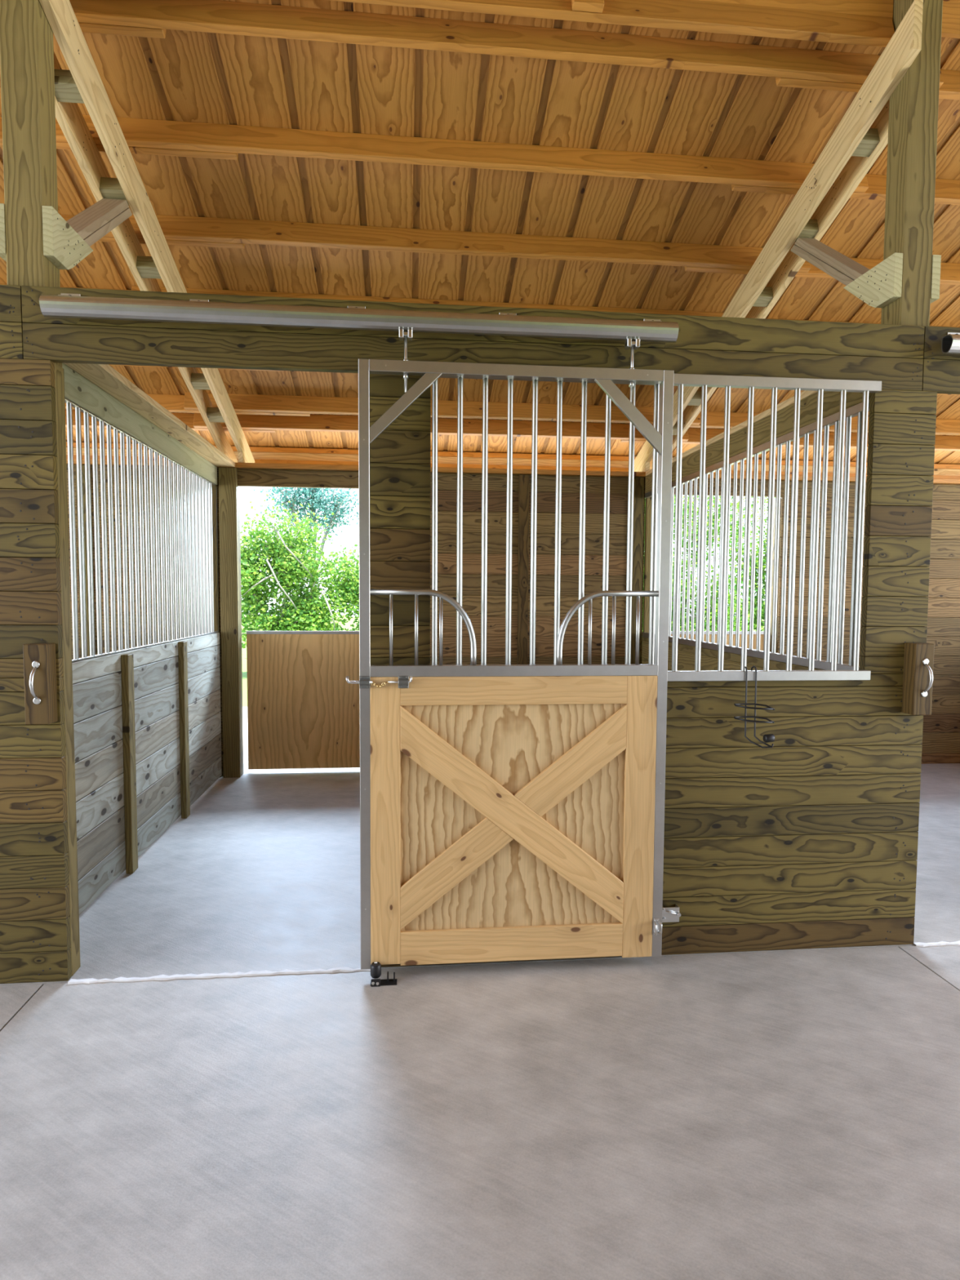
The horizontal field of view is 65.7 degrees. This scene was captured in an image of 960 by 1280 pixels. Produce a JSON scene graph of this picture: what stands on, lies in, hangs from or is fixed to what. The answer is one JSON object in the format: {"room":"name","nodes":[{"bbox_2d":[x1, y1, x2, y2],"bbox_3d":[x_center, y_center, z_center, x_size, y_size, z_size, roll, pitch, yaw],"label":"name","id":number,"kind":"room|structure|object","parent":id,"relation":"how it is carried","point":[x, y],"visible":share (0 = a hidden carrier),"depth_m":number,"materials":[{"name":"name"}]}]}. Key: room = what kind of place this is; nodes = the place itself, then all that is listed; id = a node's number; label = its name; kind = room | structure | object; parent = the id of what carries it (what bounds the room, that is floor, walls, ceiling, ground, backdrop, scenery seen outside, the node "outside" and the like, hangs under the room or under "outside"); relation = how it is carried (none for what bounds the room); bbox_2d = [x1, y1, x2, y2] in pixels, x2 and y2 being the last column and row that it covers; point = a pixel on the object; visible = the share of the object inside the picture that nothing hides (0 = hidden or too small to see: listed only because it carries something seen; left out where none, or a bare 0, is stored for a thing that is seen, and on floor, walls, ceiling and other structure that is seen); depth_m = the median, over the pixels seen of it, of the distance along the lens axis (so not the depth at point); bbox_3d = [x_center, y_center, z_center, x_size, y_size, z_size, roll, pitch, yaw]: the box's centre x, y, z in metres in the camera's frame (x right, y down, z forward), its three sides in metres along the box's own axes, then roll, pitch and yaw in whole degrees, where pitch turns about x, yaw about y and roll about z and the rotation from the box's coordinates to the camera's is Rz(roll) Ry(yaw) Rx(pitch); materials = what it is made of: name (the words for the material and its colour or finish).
{"room":"farm building","nodes":[
{"label":"farm building","id":0,"kind":"room"},
{"bbox_2d":[71,632,222,915],"bbox_3d":[-2.081,0.654,4.770,0.038,1.238,3.232,0,4,-6],"label":"wall","id":1,"kind":"structure","parent":0,"point":[96,681],"depth_m":4.45,"materials":[{"name":"wood"}]},
{"bbox_2d":[120,653,137,873],"bbox_3d":[-1.988,0.702,4.222,0.038,1.245,0.089,0,4,-6],"label":"batten","id":2,"kind":"object","parent":1,"relation":"attached to","point":[126,660],"visible":1,"depth_m":4.19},
{"bbox_2d":[64,397,217,662],"bbox_3d":[-2.077,-0.587,4.690,0.031,1.242,3.220,0,4,-6],"label":"grille","id":3,"kind":"object","parent":1,"relation":"in","point":[202,592],"visible":0.81,"depth_m":4.46,"materials":[{"name":"metal"}]},
{"bbox_2d":[62,362,217,484],"bbox_3d":[-2.070,-1.282,4.652,0.038,0.152,3.232,0,4,-6],"label":"beam","id":4,"kind":"structure","parent":3,"relation":"on","point":[78,389],"depth_m":4.27,"materials":[{"name":"wood"}]},
{"bbox_2d":[63,363,235,466],"bbox_3d":[-1.994,-1.379,4.650,0.188,0.039,3.226,0,4,-6],"label":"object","id":5,"kind":"structure","parent":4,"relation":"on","point":[104,376],"depth_m":4.29,"materials":[{"name":"brown wood"}]},
{"bbox_2d":[177,640,190,818],"bbox_3d":[-2.092,0.635,5.261,0.038,1.250,0.089,0,4,-6],"label":"batten","id":6,"kind":"object","parent":1,"relation":"attached to","point":[182,646],"visible":1,"depth_m":5.23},
{"bbox_2d":[0,763,959,1279],"bbox_3d":[0.367,1.578,1.126,19.850,0.100,12.150,0,4,-6],"label":"floor","id":7,"kind":"structure","parent":0,"point":[782,1114],"depth_m":2.37,"materials":[{"name":"concrete"}]},
{"bbox_2d":[0,0,62,367],"bbox_3d":[-1.784,-1.079,2.995,0.140,4.950,0.140,0,4,-6],"label":"post","id":8,"kind":"object","parent":7,"relation":"on","point":[26,33],"visible":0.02,"depth_m":2.88,"materials":[{"name":"wood"}]},
{"bbox_2d":[0,203,6,262],"bbox_3d":[-1.882,-1.611,3.076,0.040,0.192,0.388,0,4,-6],"label":"gusset plate","id":9,"kind":"object","parent":8,"relation":"attached to","point":[2,228],"visible":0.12,"depth_m":2.89,"materials":[{"name":"brown wood"}]},
{"bbox_2d":[41,205,93,269],"bbox_3d":[-1.705,-1.611,3.093,0.040,0.192,0.388,0,4,-6],"label":"gusset plate","id":10,"kind":"object","parent":8,"relation":"attached to","point":[63,246],"visible":1,"depth_m":2.98,"materials":[{"name":"brown wood"}]},
{"bbox_2d":[66,198,132,246],"bbox_3d":[-1.815,-1.878,3.443,0.114,0.660,0.846,0,4,-6],"label":"knee brace","id":11,"kind":"object","parent":8,"relation":"attached to","point":[95,222],"visible":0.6,"depth_m":3.50,"materials":[{"name":"brown wood"}]},
{"bbox_2d":[67,967,370,984],"bbox_3d":[-1.066,1.397,3.103,1.230,0.013,0.040,0,4,-6],"label":"threshold","id":12,"kind":"object","parent":7,"relation":"on","point":[161,977],"depth_m":3.09,"materials":[{"name":"metal"}]},
{"bbox_2d":[218,466,241,777],"bbox_3d":[-2.139,-0.133,6.367,0.144,2.648,0.049,0,4,-6],"label":"post","id":13,"kind":"object","parent":7,"relation":"on","point":[228,477],"visible":1,"depth_m":6.34,"materials":[{"name":"wood"}]},
{"bbox_2d":[370,960,396,986],"bbox_3d":[-0.394,1.362,3.045,0.108,0.088,0.060,0,4,-6],"label":"roller","id":14,"kind":"object","parent":7,"relation":"on","point":[375,966],"visible":1,"depth_m":3.03,"materials":[{"name":"black plastic"}]},
{"bbox_2d":[642,497,651,632],"bbox_3d":[1.552,-0.134,6.736,0.144,2.648,0.049,0,4,-6],"label":"post","id":15,"kind":"object","parent":7,"relation":"on","point":[648,500],"visible":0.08,"depth_m":6.68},
{"bbox_2d":[880,0,942,326],"bbox_3d":[1.907,-1.079,3.364,0.140,4.950,0.140,0,4,-6],"label":"post","id":16,"kind":"object","parent":7,"relation":"on","point":[913,104],"visible":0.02,"depth_m":3.25,"materials":[{"name":"wood"}]},
{"bbox_2d":[790,237,869,285],"bbox_3d":[1.841,-1.879,3.809,0.096,0.660,0.846,0,4,-6],"label":"knee brace","id":17,"kind":"object","parent":16,"relation":"attached to","point":[832,262],"visible":0.61,"depth_m":3.84,"materials":[{"name":"brown wood"}]},
{"bbox_2d":[795,218,818,241],"bbox_3d":[1.809,-2.275,4.134,0.098,0.099,0.108,0,4,-6],"label":"block","id":18,"kind":"object","parent":17,"relation":"on","point":[811,229],"visible":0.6,"depth_m":4.10,"materials":[{"name":"brown wood"}]},
{"bbox_2d":[843,252,902,307],"bbox_3d":[1.810,-1.611,3.445,0.040,0.192,0.388,0,4,-6],"label":"gusset plate","id":19,"kind":"object","parent":16,"relation":"attached to","point":[881,286],"visible":1,"depth_m":3.34,"materials":[{"name":"brown wood"}]},
{"bbox_2d":[930,254,941,303],"bbox_3d":[1.987,-1.611,3.462,0.040,0.192,0.388,0,4,-6],"label":"gusset plate","id":20,"kind":"object","parent":16,"relation":"attached to","point":[936,259],"visible":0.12,"depth_m":3.27,"materials":[{"name":"brown wood"}]},
{"bbox_2d":[0,0,959,464],"bbox_3d":[-0.029,-2.298,5.092,12.250,1.290,3.824,0,4,-6],"label":"ceiling","id":21,"kind":"structure","parent":0,"point":[182,76],"depth_m":4.11,"materials":[{"name":"brown wood"}]},
{"bbox_2d":[66,441,959,475],"bbox_3d":[-0.223,-1.729,7.032,11.850,0.145,0.035,0,4,-6],"label":"roof beam","id":22,"kind":"structure","parent":21,"relation":"attached to","point":[257,455],"depth_m":7.05,"materials":[{"name":"brown wood"}]},
{"bbox_2d":[66,442,959,469],"bbox_3d":[-0.219,-1.744,6.994,11.850,0.040,0.039,0,4,-6],"label":"roof beam","id":23,"kind":"structure","parent":21,"relation":"attached to","point":[253,449],"depth_m":7.00,"materials":[{"name":"brown wood"}]},
{"bbox_2d":[0,284,959,983],"bbox_3d":[0.163,0.014,3.167,11.850,2.772,0.040,0,4,-6],"label":"wall","id":24,"kind":"structure","parent":0,"point":[808,840],"depth_m":3.21,"materials":[{"name":"wood"}]},
{"bbox_2d":[22,643,57,724],"bbox_3d":[-1.728,0.173,2.905,0.087,0.314,0.127,0,4,-6],"label":"block","id":25,"kind":"object","parent":24,"relation":"attached to","point":[39,659],"visible":1,"depth_m":2.89,"materials":[{"name":"wood"}]},
{"bbox_2d":[53,362,79,976],"bbox_3d":[-1.703,0.149,3.049,0.029,2.495,0.080,0,4,-6],"label":"trim","id":26,"kind":"structure","parent":24,"relation":"attached to","point":[63,524],"depth_m":3.04,"materials":[{"name":"wood"}]},
{"bbox_2d":[39,293,679,342],"bbox_3d":[-0.425,-1.285,2.957,2.472,0.113,0.104,0,4,-6],"label":"door track","id":27,"kind":"object","parent":24,"relation":"attached to","point":[64,304],"visible":1,"depth_m":2.91,"materials":[{"name":"metal"}]},
{"bbox_2d":[346,328,674,969],"bbox_3d":[0.125,0.066,3.050,1.330,2.591,0.091,0,4,-6],"label":"door","id":28,"kind":"structure","parent":24,"relation":"in","point":[508,812],"depth_m":3.09,"materials":[{"name":"wood"}]},
{"bbox_2d":[431,376,595,664],"bbox_3d":[0.137,-0.484,3.096,0.674,1.172,0.034,0,4,-6],"label":"grille","id":29,"kind":"object","parent":24,"relation":"in","point":[460,380],"depth_m":3.08,"materials":[{"name":"metal"}]},
{"bbox_2d":[662,903,680,922],"bbox_3d":[0.826,1.199,3.259,0.092,0.066,0.056,0,4,-6],"label":"latch","id":30,"kind":"object","parent":24,"relation":"in","point":[671,914],"depth_m":3.25,"materials":[{"name":"metal"}]},
{"bbox_2d":[666,373,881,681],"bbox_3d":[1.264,-0.469,3.210,0.923,1.294,0.034,0,4,-6],"label":"grille","id":31,"kind":"object","parent":24,"relation":"in","point":[797,385],"depth_m":3.20,"materials":[{"name":"metal"}]},
{"bbox_2d":[733,665,774,747],"bbox_3d":[1.183,0.286,3.191,0.154,0.342,0.115,4,5,42],"label":"hook","id":32,"kind":"object","parent":31,"relation":"hanging from","point":[769,737],"visible":1,"depth_m":3.21,"materials":[{"name":"black metal"}]},
{"bbox_2d":[902,642,934,715],"bbox_3d":[1.942,0.172,3.272,0.087,0.314,0.127,0,4,-6],"label":"door handle","id":33,"kind":"object","parent":24,"relation":"attached to","point":[918,657],"visible":1,"depth_m":3.26,"materials":[{"name":"wood"}]},
{"bbox_2d":[913,940,959,946],"bbox_3d":[2.630,1.396,3.472,1.280,0.013,0.039,0,4,-6],"label":"trim","id":34,"kind":"structure","parent":24,"relation":"attached to","point":[941,943],"depth_m":3.41,"materials":[{"name":"metal"}]},
{"bbox_2d":[941,332,959,354],"bbox_3d":[3.229,-1.285,3.322,2.477,0.113,0.104,0,4,-6],"label":"door track","id":35,"kind":"object","parent":24,"relation":"attached to","point":[950,344],"visible":1,"depth_m":3.19,"materials":[{"name":"metal"}]},
{"bbox_2d":[66,464,959,776],"bbox_3d":[-0.181,-0.135,6.608,11.850,2.650,0.038,0,4,-6],"label":"wall","id":36,"kind":"structure","parent":0,"point":[941,728],"depth_m":6.64,"materials":[{"name":"wood"}]},
{"bbox_2d":[246,631,359,769],"bbox_3d":[-1.519,0.532,6.613,1.063,1.227,0.047,0,4,-6],"label":"door","id":37,"kind":"structure","parent":36,"relation":"in","point":[303,710],"depth_m":6.59,"materials":[{"name":"brown wood"}]},
{"bbox_2d":[75,464,775,777],"bbox_3d":[-0.332,-0.137,6.624,11.002,2.645,0.180,0,4,-6],"label":"trim","id":38,"kind":"structure","parent":36,"relation":"attached to","point":[523,479],"depth_m":6.56,"materials":[{"name":"wood"}]},
{"bbox_2d":[66,458,959,484],"bbox_3d":[-0.172,-1.479,6.514,11.850,0.040,0.125,0,4,-6],"label":"beam","id":39,"kind":"structure","parent":36,"relation":"on","point":[237,465],"depth_m":6.48,"materials":[{"name":"brown wood"}]},
{"bbox_2d":[53,52,237,462],"bbox_3d":[-2.035,-2.077,4.869,0.040,1.340,3.750,0,4,-6],"label":"rafter","id":40,"kind":"object","parent":39,"relation":"on","point":[68,116],"visible":0.56,"depth_m":3.95,"materials":[{"name":"brown wood"}]},
{"bbox_2d":[0,116,238,159],"bbox_3d":[-3.469,-2.508,3.555,4.500,0.142,0.078,0,4,-6],"label":"purlin","id":41,"kind":"object","parent":40,"relation":"on","point":[61,145],"visible":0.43,"depth_m":3.72,"materials":[{"name":"brown wood"}]},
{"bbox_2d":[78,22,166,38],"bbox_3d":[-3.502,-2.655,2.984,4.320,0.142,0.078,0,4,-6],"label":"purlin","id":42,"kind":"object","parent":40,"relation":"on","point":[85,27],"visible":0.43,"depth_m":3.16,"materials":[{"name":"brown wood"}]},
{"bbox_2d":[65,409,275,432],"bbox_3d":[-3.850,-1.833,6.111,4.250,0.142,0.078,0,4,-6],"label":"purlin","id":43,"kind":"object","parent":40,"relation":"on","point":[187,418],"visible":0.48,"depth_m":6.23,"materials":[{"name":"brown wood"}]},
{"bbox_2d":[65,393,310,416],"bbox_3d":[-3.664,-1.902,5.863,4.570,0.142,0.078,0,4,-6],"label":"purlin","id":44,"kind":"object","parent":40,"relation":"on","point":[172,403],"visible":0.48,"depth_m":5.97,"materials":[{"name":"brown wood"}]},
{"bbox_2d":[108,364,283,371],"bbox_3d":[-3.666,-2.055,5.275,4.450,0.142,0.078,0,4,-6],"label":"purlin","id":45,"kind":"object","parent":40,"relation":"on","point":[108,364],"visible":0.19,"depth_m":5.42,"materials":[{"name":"brown wood"}]},
{"bbox_2d":[39,0,254,462],"bbox_3d":[-1.871,-2.105,4.778,0.040,1.409,3.960,0,4,-6],"label":"rafter","id":46,"kind":"object","parent":39,"relation":"on","point":[60,15],"visible":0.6,"depth_m":3.62,"materials":[{"name":"brown wood"}]},
{"bbox_2d":[53,69,84,103],"bbox_3d":[-1.795,-2.413,3.242,0.116,0.099,0.108,0,4,-6],"label":"block","id":47,"kind":"object","parent":46,"relation":"attached to","point":[66,90],"visible":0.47,"depth_m":3.21,"materials":[{"name":"brown wood"}]},
{"bbox_2d":[99,177,128,204],"bbox_3d":[-1.848,-2.275,3.769,0.116,0.099,0.108,0,4,-6],"label":"block","id":48,"kind":"object","parent":46,"relation":"attached to","point":[109,188],"visible":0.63,"depth_m":3.73,"materials":[{"name":"brown wood"}]},
{"bbox_2d":[136,255,161,279],"bbox_3d":[-1.899,-2.142,4.276,0.116,0.099,0.108,0,4,-6],"label":"block","id":49,"kind":"object","parent":46,"relation":"attached to","point":[146,267],"visible":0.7,"depth_m":4.24,"materials":[{"name":"brown wood"}]},
{"bbox_2d":[60,214,244,248],"bbox_3d":[-3.571,-2.356,4.128,4.410,0.142,0.078,0,4,-6],"label":"purlin","id":50,"kind":"object","parent":46,"relation":"on","point":[176,242],"visible":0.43,"depth_m":4.30,"materials":[{"name":"brown wood"}]},
{"bbox_2d":[191,373,210,390],"bbox_3d":[-2.006,-1.859,5.349,0.116,0.099,0.108,0,4,-6],"label":"block","id":51,"kind":"object","parent":46,"relation":"attached to","point":[198,381],"visible":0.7,"depth_m":5.31,"materials":[{"name":"brown wood"}]},
{"bbox_2d":[206,407,224,422],"bbox_3d":[-2.048,-1.748,5.775,0.116,0.099,0.108,0,4,-6],"label":"block","id":52,"kind":"object","parent":46,"relation":"attached to","point":[214,415],"visible":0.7,"depth_m":5.74,"materials":[{"name":"brown wood"}]},
{"bbox_2d":[649,97,889,469],"bbox_3d":[1.766,-2.077,5.249,0.040,1.340,3.750,0,4,-6],"label":"rafter","id":53,"kind":"object","parent":39,"relation":"on","point":[855,169],"visible":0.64,"depth_m":4.03,"materials":[{"name":"brown wood"}]},
{"bbox_2d":[620,427,959,451],"bbox_3d":[3.439,-1.834,6.839,4.400,0.142,0.078,0,4,-6],"label":"purlin","id":54,"kind":"object","parent":53,"relation":"on","point":[942,442],"visible":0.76,"depth_m":6.79,"materials":[{"name":"brown wood"}]},
{"bbox_2d":[688,411,959,435],"bbox_3d":[3.674,-1.903,6.597,3.980,0.142,0.078,0,4,-6],"label":"purlin","id":55,"kind":"object","parent":53,"relation":"on","point":[713,419],"visible":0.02,"depth_m":6.46,"materials":[{"name":"brown wood"}]},
{"bbox_2d":[731,173,959,204],"bbox_3d":[3.626,-2.508,4.264,4.540,0.142,0.078,0,4,-6],"label":"purlin","id":56,"kind":"object","parent":53,"relation":"on","point":[946,191],"visible":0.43,"depth_m":4.11,"materials":[{"name":"brown wood"}]},
{"bbox_2d":[764,318,956,327],"bbox_3d":[3.432,-2.206,5.406,4.700,0.142,0.078,0,4,-6],"label":"purlin","id":57,"kind":"object","parent":53,"relation":"on","point":[765,318],"visible":0.07,"depth_m":5.32,"materials":[{"name":"brown wood"}]},
{"bbox_2d":[775,69,959,100],"bbox_3d":[3.662,-2.656,3.700,4.580,0.142,0.078,0,4,-6],"label":"purlin","id":58,"kind":"object","parent":53,"relation":"on","point":[949,89],"visible":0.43,"depth_m":3.49,"materials":[{"name":"brown wood"}]},
{"bbox_2d":[634,0,923,471],"bbox_3d":[1.641,-2.105,5.129,0.040,1.409,3.960,0,4,-6],"label":"rafter","id":59,"kind":"object","parent":39,"relation":"on","point":[904,46],"visible":0.84,"depth_m":3.75,"materials":[{"name":"brown wood"}]},
{"bbox_2d":[131,285,724,316],"bbox_3d":[-0.127,-2.216,5.011,4.260,0.142,0.078,0,4,-6],"label":"purlin","id":60,"kind":"object","parent":59,"relation":"on","point":[133,287],"visible":0.24,"depth_m":4.99,"materials":[{"name":"brown wood"}]},
{"bbox_2d":[193,413,688,441],"bbox_3d":[-0.269,-1.843,6.429,4.260,0.142,0.078,0,4,-6],"label":"purlin","id":61,"kind":"object","parent":59,"relation":"on","point":[324,423],"visible":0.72,"depth_m":6.42,"materials":[{"name":"brown wood"}]},
{"bbox_2d":[183,392,700,425],"bbox_3d":[-0.242,-1.913,6.166,4.260,0.142,0.078,0,4,-6],"label":"purlin","id":62,"kind":"object","parent":59,"relation":"on","point":[240,402],"visible":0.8,"depth_m":6.14,"materials":[{"name":"brown wood"}]},
{"bbox_2d":[103,213,810,272],"bbox_3d":[-0.070,-2.367,4.438,4.260,0.142,0.078,0,4,-6],"label":"purlin","id":63,"kind":"object","parent":59,"relation":"on","point":[173,227],"visible":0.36,"depth_m":4.41,"materials":[{"name":"brown wood"}]},
{"bbox_2d":[55,115,868,192],"bbox_3d":[-0.012,-2.518,3.861,4.260,0.142,0.078,0,4,-6],"label":"purlin","id":64,"kind":"object","parent":59,"relation":"on","point":[137,132],"visible":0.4,"depth_m":3.83,"materials":[{"name":"brown wood"}]},
{"bbox_2d":[69,0,943,87],"bbox_3d":[0.044,-2.666,3.299,4.260,0.142,0.078,0,4,-6],"label":"purlin","id":65,"kind":"object","parent":59,"relation":"on","point":[216,16],"visible":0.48,"depth_m":3.27,"materials":[{"name":"brown wood"}]},
{"bbox_2d":[328,0,894,47],"bbox_3d":[0.066,-2.709,3.137,3.552,0.142,0.078,0,4,-6],"label":"purlin","id":66,"kind":"object","parent":59,"relation":"on","point":[697,15],"visible":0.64,"depth_m":3.21,"materials":[{"name":"brown wood"}]},
{"bbox_2d":[571,0,604,13],"bbox_3d":[0.452,-2.714,3.136,0.130,0.128,0.072,0,4,-6],"label":"block","id":67,"kind":"object","parent":66,"relation":"attached to","point":[590,6],"visible":1,"depth_m":3.12,"materials":[{"name":"brown wood"}]},
{"bbox_2d":[672,422,676,435],"bbox_3d":[1.609,-1.748,6.141,0.098,0.099,0.108,0,4,-6],"label":"block","id":68,"kind":"object","parent":59,"relation":"attached to","point":[674,428],"visible":0.17,"depth_m":6.10,"materials":[{"name":"brown wood"}]},
{"bbox_2d":[688,390,701,405],"bbox_3d":[1.651,-1.860,5.715,0.098,0.099,0.108,0,4,-6],"label":"block","id":69,"kind":"object","parent":59,"relation":"attached to","point":[695,400],"visible":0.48,"depth_m":5.68,"materials":[{"name":"brown wood"}]},
{"bbox_2d":[752,286,773,306],"bbox_3d":[1.758,-2.142,4.641,0.098,0.099,0.108,0,4,-6],"label":"block","id":70,"kind":"object","parent":59,"relation":"attached to","point":[766,296],"visible":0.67,"depth_m":4.61,"materials":[{"name":"brown wood"}]},
{"bbox_2d":[684,257,959,284],"bbox_3d":[3.548,-2.357,4.839,4.580,0.142,0.078,0,4,-6],"label":"purlin","id":71,"kind":"object","parent":59,"relation":"on","point":[949,272],"visible":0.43,"depth_m":4.71,"materials":[{"name":"brown wood"}]},
{"bbox_2d":[851,128,879,156],"bbox_3d":[1.861,-2.413,3.608,0.098,0.099,0.108,0,4,-6],"label":"block","id":72,"kind":"object","parent":59,"relation":"attached to","point":[870,140],"visible":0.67,"depth_m":3.58,"materials":[{"name":"brown wood"}]},
{"bbox_2d":[66,454,959,479],"bbox_3d":[-0.220,-1.629,7.003,11.850,0.050,0.034,0,4,-6],"label":"roof beam","id":73,"kind":"structure","parent":36,"relation":"attached to","point":[270,461],"depth_m":7.02,"materials":[{"name":"brown wood"}]},
{"bbox_2d":[671,631,764,650],"bbox_3d":[2.172,0.532,6.982,1.063,1.227,0.047,0,4,-6],"label":"door","id":74,"kind":"structure","parent":36,"relation":"in","point":[762,642],"depth_m":6.96,"materials":[{"name":"brown wood"}]},
{"bbox_2d":[641,636,824,671],"bbox_3d":[1.638,0.679,5.143,0.038,1.220,3.232,0,4,-6],"label":"wall","id":75,"kind":"structure","parent":0,"point":[686,653],"depth_m":5.25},
{"bbox_2d":[668,480,675,642],"bbox_3d":[1.553,-0.623,5.954,0.034,1.278,0.093,0,4,-6],"label":"grille","id":76,"kind":"object","parent":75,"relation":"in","point":[673,483],"depth_m":5.99,"materials":[{"name":"metal"}]},
{"bbox_2d":[677,471,699,646],"bbox_3d":[1.587,-0.601,5.610,0.034,1.279,0.355,0,4,-6],"label":"grille","id":77,"kind":"object","parent":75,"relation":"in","point":[689,478],"depth_m":5.63,"materials":[{"name":"metal"}]},
{"bbox_2d":[701,460,723,650],"bbox_3d":[1.630,-0.575,5.182,0.034,1.279,0.300,0,4,-6],"label":"grille","id":78,"kind":"object","parent":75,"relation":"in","point":[715,468],"depth_m":5.21,"materials":[{"name":"metal"}]},
{"bbox_2d":[724,450,746,654],"bbox_3d":[1.667,-0.553,4.816,0.034,1.279,0.256,0,4,-6],"label":"grille","id":79,"kind":"object","parent":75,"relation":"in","point":[741,457],"depth_m":4.84,"materials":[{"name":"metal"}]},
{"bbox_2d":[746,440,769,658],"bbox_3d":[1.698,-0.533,4.497,0.034,1.279,0.215,0,4,-6],"label":"grille","id":80,"kind":"object","parent":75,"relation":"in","point":[762,449],"depth_m":4.51,"materials":[{"name":"metal"}]},
{"bbox_2d":[644,391,870,493],"bbox_3d":[1.650,-1.283,5.024,0.039,0.152,3.232,0,4,-6],"label":"beam","id":81,"kind":"structure","parent":80,"relation":"on","point":[831,399],"depth_m":4.40,"materials":[{"name":"wood"}]},
{"bbox_2d":[681,444,700,457],"bbox_3d":[1.552,-1.407,5.470,0.077,0.039,0.495,0,4,-6],"label":"plate","id":82,"kind":"object","parent":81,"relation":"on","point":[697,447],"depth_m":5.56,"materials":[{"name":"brown wood"}]},
{"bbox_2d":[706,431,724,446],"bbox_3d":[1.594,-1.382,5.052,0.073,0.039,0.446,0,4,-6],"label":"plate","id":83,"kind":"object","parent":81,"relation":"on","point":[720,436],"depth_m":5.13,"materials":[{"name":"brown wood"}]},
{"bbox_2d":[729,419,747,434],"bbox_3d":[1.631,-1.359,4.681,0.077,0.039,0.383,0,4,-6],"label":"plate","id":84,"kind":"object","parent":81,"relation":"on","point":[743,424],"depth_m":4.76,"materials":[{"name":"brown wood"}]},
{"bbox_2d":[753,408,770,422],"bbox_3d":[1.661,-1.340,4.380,0.072,0.039,0.334,0,4,-6],"label":"plate","id":85,"kind":"object","parent":81,"relation":"on","point":[767,412],"depth_m":4.45,"materials":[{"name":"brown wood"}]},
{"bbox_2d":[777,395,794,411],"bbox_3d":[1.689,-1.323,4.108,0.077,0.039,0.310,0,4,-6],"label":"plate","id":86,"kind":"object","parent":81,"relation":"on","point":[790,401],"depth_m":4.17,"materials":[{"name":"brown wood"}]},
{"bbox_2d":[800,390,817,399],"bbox_3d":[1.707,-1.312,3.926,0.072,0.039,0.173,0,4,-6],"label":"plate","id":87,"kind":"object","parent":81,"relation":"on","point":[805,393],"depth_m":3.96,"materials":[{"name":"brown wood"}]},
{"bbox_2d":[769,431,793,662],"bbox_3d":[1.726,-0.516,4.225,0.034,1.278,0.192,0,4,-6],"label":"grille","id":88,"kind":"object","parent":75,"relation":"in","point":[786,439],"depth_m":4.23,"materials":[{"name":"metal"}]},
{"bbox_2d":[791,421,816,666],"bbox_3d":[1.750,-0.501,3.983,0.034,1.279,0.169,0,4,-6],"label":"grille","id":89,"kind":"object","parent":75,"relation":"in","point":[806,431],"depth_m":3.99,"materials":[{"name":"metal"}]},
{"bbox_2d":[813,412,839,670],"bbox_3d":[1.771,-0.488,3.768,0.034,1.279,0.150,0,4,-6],"label":"grille","id":90,"kind":"object","parent":75,"relation":"in","point":[833,420],"depth_m":3.78,"materials":[{"name":"metal"}]},
{"bbox_2d":[836,401,862,670],"bbox_3d":[1.790,-0.482,3.576,0.034,1.267,0.133,0,4,-6],"label":"grille","id":91,"kind":"object","parent":75,"relation":"in","point":[856,410],"depth_m":3.60,"materials":[{"name":"metal"}]},
{"label":"outside","id":92,"kind":"structure","parent":0,"visible":0},
{"bbox_2d":[242,706,248,763],"bbox_3d":[-0.417,1.150,8.975,19.850,0.190,3.650,0,4,-6],"label":"apron","id":93,"kind":"object","parent":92,"point":[244,708],"depth_m":8.36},
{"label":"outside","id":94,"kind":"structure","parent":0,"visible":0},
{"bbox_2d":[241,615,776,706],"bbox_3d":[-2.593,-0.252,30.999,80.000,0.140,48.000,0,4,-6],"label":"ground","id":95,"kind":"structure","parent":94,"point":[351,621],"depth_m":19.94,"materials":[{"name":"green plant"}]},
{"bbox_2d":[240,493,358,658],"bbox_3d":[-3.978,-0.959,14.804,3.537,3.710,2.326,-1,4,-18],"label":"leafy tree","id":96,"kind":"object","parent":95,"relation":"on","point":[306,611],"visible":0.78,"depth_m":14.48,"materials":[{"name":"green plant"}]},
{"bbox_2d":[253,487,359,589],"bbox_3d":[-4.116,-2.249,18.230,3.067,5.815,2.078,1,4,6],"label":"leafy tree","id":97,"kind":"object","parent":95,"relation":"on","point":[314,495],"visible":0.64,"depth_m":18.03,"materials":[{"name":"green plant"}]},
{"bbox_2d":[311,543,359,631],"bbox_3d":[-2.020,-0.695,15.597,3.121,3.301,2.502,0,4,-6],"label":"leafy tree","id":98,"kind":"object","parent":95,"relation":"on","point":[348,581],"visible":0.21,"depth_m":15.08,"materials":[{"name":"green plant"}]},
{"bbox_2d":[642,494,767,631],"bbox_3d":[4.441,-1.696,16.539,3.705,5.026,2.488,0,4,-6],"label":"leafy tree","id":99,"kind":"object","parent":95,"relation":"on","point":[719,496],"visible":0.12,"depth_m":16.22,"materials":[{"name":"green plant"}]},
{"bbox_2d":[705,496,780,631],"bbox_3d":[6.976,-1.696,17.833,3.713,4.895,2.520,0,3,-3],"label":"leafy tree","id":100,"kind":"object","parent":95,"relation":"on","point":[764,557],"visible":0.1,"depth_m":17.53,"materials":[{"name":"green plant"}]},
{"bbox_3d":[0.369,-3.069,1.104,11.850,0.700,4.175,0,4,-6],"label":"wall","id":101,"kind":"structure","parent":0,"visible":0},
{"bbox_2d":[698,0,959,38],"bbox_3d":[0.165,-2.835,3.151,11.850,0.220,0.024,0,4,-6],"label":"trim","id":102,"kind":"structure","parent":101,"relation":"attached to","point":[951,8],"depth_m":3.29,"materials":[{"name":"brown wood"}]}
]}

